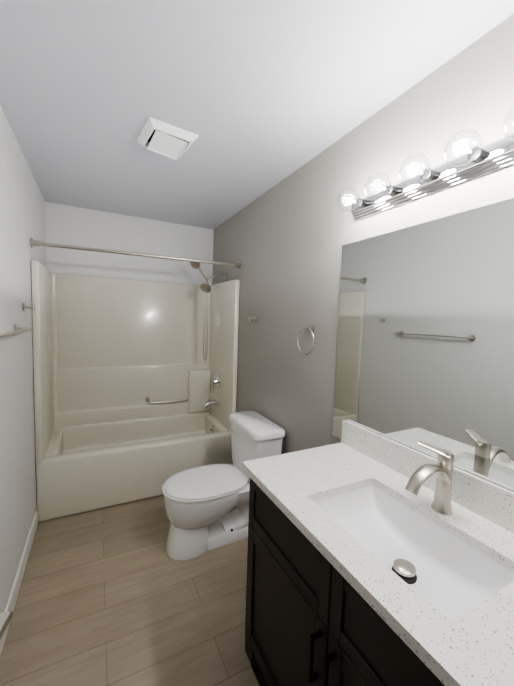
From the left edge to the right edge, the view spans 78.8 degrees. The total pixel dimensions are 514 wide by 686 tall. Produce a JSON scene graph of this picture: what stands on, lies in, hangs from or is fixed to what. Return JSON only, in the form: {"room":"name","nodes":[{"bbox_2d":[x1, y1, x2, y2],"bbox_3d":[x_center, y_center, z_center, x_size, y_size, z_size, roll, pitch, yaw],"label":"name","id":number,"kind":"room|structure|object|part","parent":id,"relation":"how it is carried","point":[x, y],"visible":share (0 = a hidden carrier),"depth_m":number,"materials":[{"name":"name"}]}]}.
{"room":"bathroom","nodes":[
{"label":"bathroom","id":0,"kind":"room"},
{"bbox_2d":[0,105,45,612],"bbox_3d":[-1.097,0.148,1.179,0.100,2.440,3.770,0,5,-27],"label":"wall","id":1,"kind":"structure","parent":0,"point":[22,213],"depth_m":1.69,"materials":[{"name":"white paint"}]},
{"bbox_2d":[0,324,33,337],"bbox_3d":[-1.104,-0.050,1.394,0.082,0.048,0.698,0,5,-27],"label":"towel bar","id":2,"kind":"object","parent":1,"relation":"attached to","point":[17,329],"visible":1,"depth_m":1.44,"materials":[{"name":"silver metal"}]},
{"bbox_2d":[0,511,37,656],"bbox_3d":[-0.912,1.345,0.956,0.012,0.100,2.808,0,5,-27],"label":"baseboard","id":3,"kind":"structure","parent":1,"relation":"attached to","point":[12,599],"depth_m":1.70,"materials":[{"name":"white wood"}]},
{"bbox_2d":[22,303,34,310],"bbox_3d":[-1.358,-0.214,1.863,0.058,0.048,0.048,0,5,-27],"label":"robe hook","id":4,"kind":"object","parent":1,"relation":"attached to","point":[24,306],"visible":1,"depth_m":1.86,"materials":[{"name":"silver metal"}]},
{"bbox_2d":[30,238,240,268],"bbox_3d":[-0.831,-0.677,2.427,1.516,0.074,0.064,0,5,-27],"label":"shower rod","id":5,"kind":"object","parent":1,"relation":"attached to","point":[33,243],"visible":1,"depth_m":2.34,"materials":[{"name":"silver metal"}]},
{"bbox_2d":[45,202,213,285],"bbox_3d":[-1.209,-0.010,3.175,1.520,2.440,0.100,0,5,-27],"label":"wall","id":6,"kind":"structure","parent":0,"point":[74,226],"depth_m":3.00,"materials":[{"name":"white paint"}]},
{"bbox_2d":[0,495,259,685],"bbox_3d":[-0.144,1.438,1.111,1.720,0.060,4.970,0,5,-27],"label":"floor","id":7,"kind":"structure","parent":0,"point":[116,595],"depth_m":1.59,"materials":[{"name":"brown wood"}]},
{"bbox_2d":[31,260,239,521],"bbox_3d":[-1.023,0.328,2.816,1.516,1.835,0.758,0,5,-27],"label":"bathtub","id":8,"kind":"object","parent":7,"relation":"on","point":[135,393],"visible":0.92,"depth_m":2.89,"materials":[{"name":"beige plastic"}]},
{"bbox_2d":[162,411,284,560],"bbox_3d":[-0.256,0.938,2.117,0.748,0.776,0.494,0,5,-27],"label":"toilet","id":9,"kind":"object","parent":7,"relation":"on","point":[201,503],"visible":0.92,"depth_m":2.01,"materials":[{"name":"white ceramic"}]},
{"bbox_3d":[-0.340,0.918,2.072,0.556,0.039,0.398,0,5,-27],"label":"seat","id":10,"kind":"part","parent":9,"relation":"part of","materials":[{"name":"white plastic"}]},
{"bbox_2d":[242,420,513,685],"bbox_3d":[0.450,0.889,0.955,0.593,1.097,1.205,0,5,-27],"label":"bathroom vanity","id":11,"kind":"object","parent":7,"relation":"on","point":[374,559],"visible":1,"depth_m":0.97,"materials":[{"name":"black"}]},
{"bbox_3d":[0.179,0.905,0.872,0.035,0.140,0.075,0,5,-27],"label":"handle","id":12,"kind":"part","parent":11,"relation":"part of","materials":[{"name":"black metal"}]},
{"bbox_2d":[405,440,453,515],"bbox_3d":[0.542,0.444,1.018,0.201,0.215,0.114,0,5,-27],"label":"faucet","id":13,"kind":"object","parent":11,"relation":"on","point":[440,505],"depth_m":1.01,"materials":[{"name":"silver metal"}]},
{"bbox_2d":[0,0,513,229],"bbox_3d":[-0.335,-1.123,1.450,1.720,0.100,3.770,0,5,-27],"label":"ceiling","id":14,"kind":"structure","parent":0,"point":[259,97],"depth_m":1.26,"materials":[{"name":"grey paint"}]},
{"bbox_2d":[137,117,198,159],"bbox_3d":[-0.480,-1.063,1.669,0.256,0.058,0.256,-1,5,-34],"label":"fan","id":15,"kind":"object","parent":14,"relation":"attached to","point":[165,139],"visible":1,"depth_m":1.63,"materials":[{"name":"white plastic"}]},
{"bbox_2d":[147,130,186,159],"bbox_3d":[-0.481,-1.053,1.671,0.164,0.010,0.164,3,-4,-34],"label":"grille","id":16,"kind":"object","parent":15,"relation":"attached to","point":[164,144],"depth_m":1.67,"materials":[{"name":"white plastic"}]},
{"bbox_2d":[212,14,513,453],"bbox_3d":[0.345,0.138,1.916,0.100,2.440,3.770,0,5,-27],"label":"wall","id":17,"kind":"structure","parent":0,"point":[283,241],"depth_m":1.72,"materials":[{"name":"grey paint"}]},
{"bbox_2d":[190,262,226,359],"bbox_3d":[-0.460,-0.302,2.982,0.355,0.954,0.126,0,5,-27],"label":"shower head","id":18,"kind":"object","parent":17,"relation":"attached to","point":[205,288],"visible":0.98,"depth_m":2.99},
{"bbox_2d":[248,316,256,321],"bbox_3d":[-0.041,-0.194,2.488,0.058,0.048,0.048,0,5,-27],"label":"robe hook","id":19,"kind":"object","parent":17,"relation":"attached to","point":[254,318],"visible":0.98,"depth_m":2.48,"materials":[{"name":"silver metal"}]},
{"bbox_2d":[297,324,314,354],"bbox_3d":[0.299,-0.020,1.836,0.050,0.180,0.165,0,5,-27],"label":"towel ring","id":20,"kind":"object","parent":17,"relation":"attached to","point":[310,328],"visible":1,"depth_m":1.82,"materials":[{"name":"silver metal"}]},
{"bbox_2d":[332,198,513,491],"bbox_3d":[0.736,0.054,1.032,0.004,0.998,1.380,0,5,-27],"label":"mirror","id":21,"kind":"object","parent":17,"relation":"attached to","point":[425,344],"visible":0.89,"depth_m":1.16,"materials":[{"name":"clear glass"}]},
{"bbox_2d":[337,108,513,220],"bbox_3d":[0.662,-0.592,0.969,0.185,0.099,1.150,0,5,-27],"label":"sconce","id":22,"kind":"object","parent":17,"relation":"attached to","point":[475,162],"visible":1,"depth_m":1.10,"materials":[{"name":"silver metal"}]},
{"bbox_3d":[0.457,0.295,-0.080,1.520,2.440,0.100,0,5,-27],"label":"wall","id":23,"kind":"structure","parent":0,"visible":0},
{"bbox_3d":[-0.322,0.465,0.062,0.035,2.010,0.800,1,5,-16],"label":"door","id":24,"kind":"structure","parent":23,"relation":"in","visible":0},
{"bbox_2d":[0,611,12,638],"bbox_3d":[-0.359,0.361,0.348,0.107,0.064,0.216,1,5,-16],"label":"door","id":25,"kind":"structure","parent":24,"relation":"attached to","point":[5,618],"depth_m":0.40,"materials":[{"name":"white wood"}]}
]}

